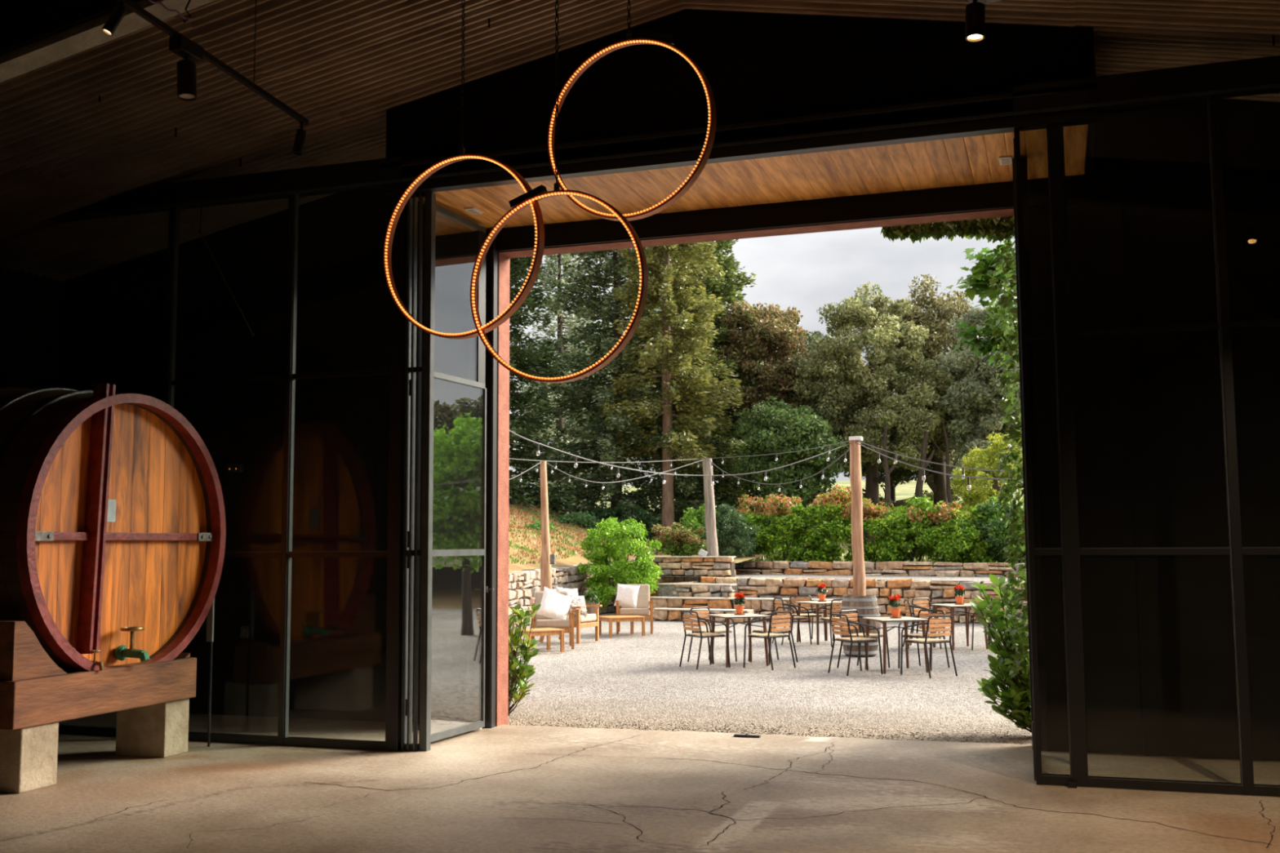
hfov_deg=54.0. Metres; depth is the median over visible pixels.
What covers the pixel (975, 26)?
spotlight
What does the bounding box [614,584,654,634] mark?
lounge armchair
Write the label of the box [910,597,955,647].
bistro chair
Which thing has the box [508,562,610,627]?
stone wall
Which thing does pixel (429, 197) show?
door
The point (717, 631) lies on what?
bistro chair
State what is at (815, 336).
oak
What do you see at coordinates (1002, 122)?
beam
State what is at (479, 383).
door
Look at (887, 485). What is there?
bare trunk
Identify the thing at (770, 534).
shrub
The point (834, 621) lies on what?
bistro chair
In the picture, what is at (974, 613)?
bistro chair
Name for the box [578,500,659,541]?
bush
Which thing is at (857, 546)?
light pole
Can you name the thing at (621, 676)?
gravel yard
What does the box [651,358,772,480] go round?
oak
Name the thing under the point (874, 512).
shrub
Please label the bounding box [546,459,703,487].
string light
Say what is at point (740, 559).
ground corner
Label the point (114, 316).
glass panels
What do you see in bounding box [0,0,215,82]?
girder
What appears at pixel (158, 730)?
concrete block
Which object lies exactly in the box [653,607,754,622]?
stone step
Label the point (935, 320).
oak
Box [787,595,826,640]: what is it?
bistro chair
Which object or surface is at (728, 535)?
bush
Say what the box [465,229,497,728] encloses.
trim
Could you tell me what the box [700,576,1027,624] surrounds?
wall
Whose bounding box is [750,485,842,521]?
bush
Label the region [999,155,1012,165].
fitting
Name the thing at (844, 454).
string light
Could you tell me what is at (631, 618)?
coffee table
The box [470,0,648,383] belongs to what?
ring light
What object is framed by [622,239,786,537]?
conifer
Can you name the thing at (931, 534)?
shrub
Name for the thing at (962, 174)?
ceiling
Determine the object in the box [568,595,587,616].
pillow
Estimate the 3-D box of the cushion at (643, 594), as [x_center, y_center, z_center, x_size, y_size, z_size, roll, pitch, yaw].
[-0.096,3.412,25.166,0.580,0.499,0.211,0,-5,1]
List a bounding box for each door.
[400,191,424,751]
[418,204,486,743]
[419,191,435,751]
[1012,157,1048,751]
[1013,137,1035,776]
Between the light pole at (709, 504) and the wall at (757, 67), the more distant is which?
the light pole at (709, 504)
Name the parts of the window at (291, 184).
post, rail, post, post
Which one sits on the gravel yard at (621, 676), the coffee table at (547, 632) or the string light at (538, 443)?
the coffee table at (547, 632)
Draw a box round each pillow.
[536,586,573,619]
[556,586,577,595]
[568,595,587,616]
[613,583,639,608]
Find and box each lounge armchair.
[529,591,576,649]
[539,588,602,644]
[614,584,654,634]
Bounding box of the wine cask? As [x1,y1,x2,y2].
[0,383,226,671]
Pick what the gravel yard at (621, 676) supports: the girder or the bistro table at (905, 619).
the bistro table at (905, 619)
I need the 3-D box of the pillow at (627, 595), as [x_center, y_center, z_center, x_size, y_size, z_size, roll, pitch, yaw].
[-0.258,3.337,24.773,0.499,0.481,0.235,-2,-5,13]
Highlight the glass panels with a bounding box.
[60,98,1279,760]
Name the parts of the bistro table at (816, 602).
leg, leg, leg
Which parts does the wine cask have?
number plate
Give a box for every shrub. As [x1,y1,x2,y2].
[650,522,706,555]
[661,503,732,555]
[698,514,773,560]
[735,493,795,557]
[745,493,825,561]
[785,484,870,562]
[829,497,915,562]
[870,495,947,562]
[903,500,986,563]
[932,495,1021,563]
[950,431,1023,517]
[971,498,1025,563]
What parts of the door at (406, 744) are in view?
rail, rail, rail, rail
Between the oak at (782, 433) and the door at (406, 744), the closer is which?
the door at (406, 744)
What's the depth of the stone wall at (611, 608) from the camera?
32.23 m
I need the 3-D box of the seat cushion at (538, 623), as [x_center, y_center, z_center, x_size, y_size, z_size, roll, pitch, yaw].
[-1.487,3.343,21.308,0.580,0.176,0.644,0,-5,-6]
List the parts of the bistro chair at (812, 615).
frame, seat frame, leg, leg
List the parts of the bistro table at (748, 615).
leg, leg, leg, leg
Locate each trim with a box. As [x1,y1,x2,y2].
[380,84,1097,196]
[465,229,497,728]
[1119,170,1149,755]
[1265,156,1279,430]
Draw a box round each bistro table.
[707,613,769,667]
[794,600,841,644]
[862,616,928,674]
[931,603,988,650]
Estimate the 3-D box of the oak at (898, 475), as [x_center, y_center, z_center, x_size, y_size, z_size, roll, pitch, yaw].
[9.749,1.546,47.375,5.356,5.965,5.364,5,-7,-43]
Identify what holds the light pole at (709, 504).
on the wall at (673, 567)
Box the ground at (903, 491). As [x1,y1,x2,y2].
[509,479,1024,582]
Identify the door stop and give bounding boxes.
[733,733,760,737]
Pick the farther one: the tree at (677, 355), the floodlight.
the tree at (677, 355)
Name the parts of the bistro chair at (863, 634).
leg, frame, armrest, leg, seat frame, leg, leg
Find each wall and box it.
[0,266,64,537]
[386,9,1095,228]
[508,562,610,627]
[606,559,636,613]
[645,555,736,582]
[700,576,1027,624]
[734,560,1026,577]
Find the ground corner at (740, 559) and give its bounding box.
[626,554,767,563]
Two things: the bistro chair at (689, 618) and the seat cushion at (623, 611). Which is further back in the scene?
the seat cushion at (623, 611)
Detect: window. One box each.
[36,156,407,751]
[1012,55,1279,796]
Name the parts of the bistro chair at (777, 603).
frame, armrest, leg, seat frame, leg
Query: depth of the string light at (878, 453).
15.27 m
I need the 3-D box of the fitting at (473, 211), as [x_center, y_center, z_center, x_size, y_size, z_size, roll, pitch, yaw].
[-1.569,-2.031,11.846,0.100,0.022,0.200,-2,-6,18]
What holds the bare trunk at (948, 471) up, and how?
on the ground at (903, 491)
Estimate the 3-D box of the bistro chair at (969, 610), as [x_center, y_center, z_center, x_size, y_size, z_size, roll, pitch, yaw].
[5.878,3.294,21.131,0.554,0.800,0.565,3,-6,-29]
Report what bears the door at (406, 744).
in the wall at (757, 67)
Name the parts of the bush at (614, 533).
stem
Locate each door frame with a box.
[495,207,1013,726]
[1031,720,1036,780]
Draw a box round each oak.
[509,326,656,502]
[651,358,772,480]
[713,300,825,509]
[733,395,846,545]
[791,329,863,506]
[828,394,966,502]
[856,274,976,506]
[888,338,984,486]
[932,301,1022,494]
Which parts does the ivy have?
stem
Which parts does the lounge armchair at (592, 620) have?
leg, armrest, leg, rail, armrest, leg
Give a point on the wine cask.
(113, 524)
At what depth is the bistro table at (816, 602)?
22.20 m
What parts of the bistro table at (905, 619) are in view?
leg, leg, leg, leg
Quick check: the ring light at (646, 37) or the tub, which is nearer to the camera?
the ring light at (646, 37)
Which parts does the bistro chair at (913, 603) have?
frame, armrest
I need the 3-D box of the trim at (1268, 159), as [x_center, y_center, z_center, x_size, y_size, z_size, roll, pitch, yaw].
[5.204,0.213,10.159,0.040,4.900,0.019,-2,-6,18]
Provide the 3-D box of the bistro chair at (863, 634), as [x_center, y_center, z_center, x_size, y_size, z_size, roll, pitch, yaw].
[3.124,2.986,17.649,0.565,0.800,0.554,5,-7,-43]
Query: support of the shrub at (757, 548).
on the ground at (903, 491)
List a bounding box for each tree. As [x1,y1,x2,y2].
[599,241,743,555]
[786,280,955,542]
[945,244,1019,368]
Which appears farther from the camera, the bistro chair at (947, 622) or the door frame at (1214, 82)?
the bistro chair at (947, 622)
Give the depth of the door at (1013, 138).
9.44 m
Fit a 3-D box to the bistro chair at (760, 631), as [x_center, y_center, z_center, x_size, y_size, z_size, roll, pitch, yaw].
[1.969,3.081,18.595,0.554,0.800,0.565,3,-6,-31]
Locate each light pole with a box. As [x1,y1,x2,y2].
[540,460,555,591]
[702,457,718,555]
[848,436,866,595]
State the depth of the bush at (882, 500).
43.91 m
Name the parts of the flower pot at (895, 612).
pot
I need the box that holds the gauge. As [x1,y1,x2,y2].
[206,598,214,746]
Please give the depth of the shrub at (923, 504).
32.86 m
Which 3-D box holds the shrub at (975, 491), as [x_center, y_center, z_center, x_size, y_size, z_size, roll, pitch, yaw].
[9.867,1.999,35.188,2.657,3.754,2.008,-5,-7,40]
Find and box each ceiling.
[0,0,1279,282]
[417,124,1088,251]
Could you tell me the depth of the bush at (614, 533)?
30.04 m
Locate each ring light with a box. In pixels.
[382,0,544,339]
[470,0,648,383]
[546,0,716,221]
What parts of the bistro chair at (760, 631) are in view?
armrest, seat frame, leg, frame, leg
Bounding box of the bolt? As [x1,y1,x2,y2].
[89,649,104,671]
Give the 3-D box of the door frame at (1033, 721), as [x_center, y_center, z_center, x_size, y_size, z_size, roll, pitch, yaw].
[2.919,2.396,9.288,0.025,0.420,0.090,-2,-6,18]
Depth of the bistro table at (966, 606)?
20.64 m
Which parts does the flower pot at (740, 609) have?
pot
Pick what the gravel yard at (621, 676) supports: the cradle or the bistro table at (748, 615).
the bistro table at (748, 615)
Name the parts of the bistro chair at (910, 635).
leg, armrest, leg, seat frame, frame, leg, leg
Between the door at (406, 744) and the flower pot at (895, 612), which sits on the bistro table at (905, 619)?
the flower pot at (895, 612)
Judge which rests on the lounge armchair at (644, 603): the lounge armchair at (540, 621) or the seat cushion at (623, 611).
the seat cushion at (623, 611)
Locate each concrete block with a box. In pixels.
[0,721,58,793]
[115,697,189,757]
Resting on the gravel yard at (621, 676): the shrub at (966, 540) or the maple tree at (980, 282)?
the maple tree at (980, 282)
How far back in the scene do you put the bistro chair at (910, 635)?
17.62 m
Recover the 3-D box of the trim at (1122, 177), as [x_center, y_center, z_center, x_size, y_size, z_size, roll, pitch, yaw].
[4.132,0.253,10.512,0.040,4.900,0.019,-2,-6,18]
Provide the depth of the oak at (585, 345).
59.35 m
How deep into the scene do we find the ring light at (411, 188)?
8.47 m
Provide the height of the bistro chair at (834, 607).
0.800 m
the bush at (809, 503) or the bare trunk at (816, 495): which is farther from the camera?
the bush at (809, 503)
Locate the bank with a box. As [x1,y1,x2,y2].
[508,503,670,573]
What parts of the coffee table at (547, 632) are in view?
leg, leg, leg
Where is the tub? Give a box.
[585,601,599,613]
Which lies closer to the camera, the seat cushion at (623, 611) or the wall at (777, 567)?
the seat cushion at (623, 611)
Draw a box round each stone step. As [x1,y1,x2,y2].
[650,596,841,622]
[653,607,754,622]
[657,582,737,597]
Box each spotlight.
[102,0,126,35]
[168,35,203,102]
[292,120,306,155]
[964,0,1001,42]
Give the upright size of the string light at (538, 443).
1.113 m
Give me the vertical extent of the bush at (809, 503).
2.308 m
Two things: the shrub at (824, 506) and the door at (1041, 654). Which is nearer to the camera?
the door at (1041, 654)
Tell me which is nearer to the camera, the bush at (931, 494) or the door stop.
the door stop
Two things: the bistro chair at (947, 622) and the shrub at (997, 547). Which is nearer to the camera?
the bistro chair at (947, 622)
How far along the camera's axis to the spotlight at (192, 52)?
7.68 m
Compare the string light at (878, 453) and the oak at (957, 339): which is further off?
the oak at (957, 339)
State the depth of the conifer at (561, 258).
54.25 m
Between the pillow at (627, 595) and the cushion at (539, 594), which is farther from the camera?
the pillow at (627, 595)
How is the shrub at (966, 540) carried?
on the ground at (903, 491)
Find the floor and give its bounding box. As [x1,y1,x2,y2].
[0,711,1279,852]
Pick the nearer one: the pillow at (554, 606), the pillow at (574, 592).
the pillow at (554, 606)
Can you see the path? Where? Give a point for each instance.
(752, 575)
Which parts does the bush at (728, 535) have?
stem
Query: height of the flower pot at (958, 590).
0.328 m
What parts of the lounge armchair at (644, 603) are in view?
leg, leg, rail, leg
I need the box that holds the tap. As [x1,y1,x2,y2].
[113,626,150,662]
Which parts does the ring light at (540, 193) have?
chain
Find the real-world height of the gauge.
1.360 m
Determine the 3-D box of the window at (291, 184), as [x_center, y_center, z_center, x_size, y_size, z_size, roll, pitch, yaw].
[-4.533,0.282,11.774,5.180,5.180,0.158,-2,-6,18]
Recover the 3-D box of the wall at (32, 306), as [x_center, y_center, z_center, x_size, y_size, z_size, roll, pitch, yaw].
[-9.324,-0.145,5.926,0.200,5.000,17.300,-2,-6,18]
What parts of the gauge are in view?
rod, scale plate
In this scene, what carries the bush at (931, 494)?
on the ground at (903, 491)
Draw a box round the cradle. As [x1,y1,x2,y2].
[0,620,196,729]
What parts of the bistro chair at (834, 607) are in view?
leg, armrest, leg, frame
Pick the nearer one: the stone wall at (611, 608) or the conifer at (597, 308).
the stone wall at (611, 608)
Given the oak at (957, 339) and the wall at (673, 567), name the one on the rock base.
the wall at (673, 567)
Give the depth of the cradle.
9.38 m
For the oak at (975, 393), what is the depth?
41.11 m
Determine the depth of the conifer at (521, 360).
40.37 m
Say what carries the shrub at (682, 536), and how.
on the ground corner at (740, 559)
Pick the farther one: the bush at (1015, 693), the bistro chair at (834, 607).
the bistro chair at (834, 607)
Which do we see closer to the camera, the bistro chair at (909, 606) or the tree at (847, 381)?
the bistro chair at (909, 606)
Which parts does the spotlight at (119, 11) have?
stem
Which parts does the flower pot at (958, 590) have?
pot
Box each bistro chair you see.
[679,610,730,669]
[687,606,737,664]
[743,610,795,670]
[747,606,798,663]
[772,597,812,644]
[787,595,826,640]
[817,599,841,647]
[827,613,883,675]
[836,609,889,670]
[897,608,950,670]
[900,614,957,678]
[902,599,942,648]
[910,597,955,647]
[968,597,1000,644]
[971,600,1005,649]
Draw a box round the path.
[681,573,1024,582]
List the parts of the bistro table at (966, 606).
leg, leg, leg, leg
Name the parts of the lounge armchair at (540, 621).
leg, rail, leg, leg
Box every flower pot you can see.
[733,591,745,614]
[816,582,828,601]
[888,594,901,617]
[953,584,965,604]
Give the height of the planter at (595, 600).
0.701 m
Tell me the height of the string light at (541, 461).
0.714 m
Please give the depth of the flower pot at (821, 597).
22.17 m
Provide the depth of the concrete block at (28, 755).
9.05 m
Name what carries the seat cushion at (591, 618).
on the lounge armchair at (592, 620)
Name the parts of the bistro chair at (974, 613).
leg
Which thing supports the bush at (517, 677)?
on the gravel yard at (621, 676)
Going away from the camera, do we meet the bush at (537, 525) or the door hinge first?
the door hinge
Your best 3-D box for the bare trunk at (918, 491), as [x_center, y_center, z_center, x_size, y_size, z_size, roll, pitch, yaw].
[8.958,1.937,40.224,1.000,4.458,0.426,-2,-6,18]
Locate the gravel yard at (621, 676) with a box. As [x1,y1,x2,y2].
[507,613,1031,744]
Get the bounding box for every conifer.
[508,256,589,517]
[509,248,734,527]
[509,253,628,508]
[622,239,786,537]
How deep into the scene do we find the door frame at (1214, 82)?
9.10 m
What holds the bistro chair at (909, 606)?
on the gravel yard at (621, 676)
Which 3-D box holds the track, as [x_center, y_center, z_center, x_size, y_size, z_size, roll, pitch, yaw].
[-2.848,-2.807,7.552,0.094,1.038,3.105,-2,-6,18]
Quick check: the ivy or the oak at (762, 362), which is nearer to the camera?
the ivy
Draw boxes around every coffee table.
[513,627,564,652]
[599,614,644,637]
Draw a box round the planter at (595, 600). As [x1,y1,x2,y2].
[582,590,599,613]
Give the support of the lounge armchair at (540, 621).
on the gravel yard at (621, 676)
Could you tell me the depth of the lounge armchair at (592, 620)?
22.52 m
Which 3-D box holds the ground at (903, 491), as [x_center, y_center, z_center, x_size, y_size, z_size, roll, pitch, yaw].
[23.874,4.956,71.789,120.000,8.680,88.400,-2,-6,18]
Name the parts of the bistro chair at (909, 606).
frame, leg, armrest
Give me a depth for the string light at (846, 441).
26.62 m
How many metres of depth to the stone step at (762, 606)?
28.89 m
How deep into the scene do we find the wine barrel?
19.51 m
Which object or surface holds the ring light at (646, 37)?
hanging from the ceiling at (108, 119)
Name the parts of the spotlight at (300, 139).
stem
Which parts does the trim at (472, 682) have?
handle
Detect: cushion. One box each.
[534,591,568,620]
[534,619,569,627]
[568,613,596,622]
[619,608,649,615]
[620,584,649,608]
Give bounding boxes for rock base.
[622,581,716,596]
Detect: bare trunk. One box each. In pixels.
[812,471,834,542]
[869,423,899,518]
[911,417,934,497]
[931,424,959,509]
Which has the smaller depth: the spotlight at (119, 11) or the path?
the spotlight at (119, 11)
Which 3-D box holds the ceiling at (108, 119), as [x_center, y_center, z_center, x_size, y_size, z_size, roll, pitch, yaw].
[-1.835,-3.373,3.755,16.200,1.643,17.760,-2,-6,18]
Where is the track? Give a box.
[115,0,308,124]
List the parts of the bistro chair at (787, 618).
leg, armrest, seat frame, leg, leg, frame, leg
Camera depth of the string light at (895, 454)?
17.54 m
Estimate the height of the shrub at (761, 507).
2.239 m
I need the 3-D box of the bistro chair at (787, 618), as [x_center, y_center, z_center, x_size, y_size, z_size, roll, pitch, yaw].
[1.829,3.001,17.726,0.565,0.800,0.554,4,-7,-41]
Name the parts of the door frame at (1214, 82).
post, post, rail, post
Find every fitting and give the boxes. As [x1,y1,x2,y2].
[464,207,482,214]
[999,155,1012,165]
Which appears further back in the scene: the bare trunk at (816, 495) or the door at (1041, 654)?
the bare trunk at (816, 495)
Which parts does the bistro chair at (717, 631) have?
leg, frame, leg, seat frame, leg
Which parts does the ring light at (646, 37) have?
chain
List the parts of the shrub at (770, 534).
stem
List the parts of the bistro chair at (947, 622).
leg, armrest, seat frame, leg, leg, frame, leg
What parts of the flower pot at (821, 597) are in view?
pot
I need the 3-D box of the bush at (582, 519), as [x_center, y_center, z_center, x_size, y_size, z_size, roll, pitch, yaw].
[-2.210,3.501,38.592,3.184,1.807,2.301,-2,-6,18]
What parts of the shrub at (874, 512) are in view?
stem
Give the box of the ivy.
[880,216,1029,678]
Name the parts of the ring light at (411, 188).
chain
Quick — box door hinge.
[1067,781,1076,788]
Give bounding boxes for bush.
[507,603,541,715]
[524,519,555,531]
[548,510,605,534]
[576,515,663,615]
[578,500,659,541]
[694,503,759,566]
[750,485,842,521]
[803,486,882,541]
[835,497,912,534]
[891,482,990,511]
[968,573,1031,733]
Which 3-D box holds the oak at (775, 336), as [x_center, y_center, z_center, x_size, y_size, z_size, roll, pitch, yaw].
[4.578,-0.054,43.989,4.037,8.918,3.284,-1,-5,4]
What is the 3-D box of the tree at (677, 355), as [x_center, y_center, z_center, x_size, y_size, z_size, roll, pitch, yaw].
[0.801,-4.940,41.100,4.456,18.565,5.001,4,-7,-40]
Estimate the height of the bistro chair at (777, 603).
0.800 m
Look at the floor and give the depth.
8.68 m
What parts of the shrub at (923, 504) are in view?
stem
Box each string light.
[509,430,851,484]
[509,440,849,466]
[509,461,542,480]
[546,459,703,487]
[707,448,849,488]
[855,442,1022,488]
[856,440,1022,479]
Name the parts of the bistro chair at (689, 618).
leg, frame, armrest, leg, seat frame, leg, armrest, leg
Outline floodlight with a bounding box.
[697,548,707,555]
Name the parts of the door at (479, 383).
rail, rail, rail, rail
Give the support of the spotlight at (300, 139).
hanging from the track
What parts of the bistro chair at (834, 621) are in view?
leg, frame, armrest, leg, seat frame, leg, armrest, leg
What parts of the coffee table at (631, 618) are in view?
leg, leg, leg, leg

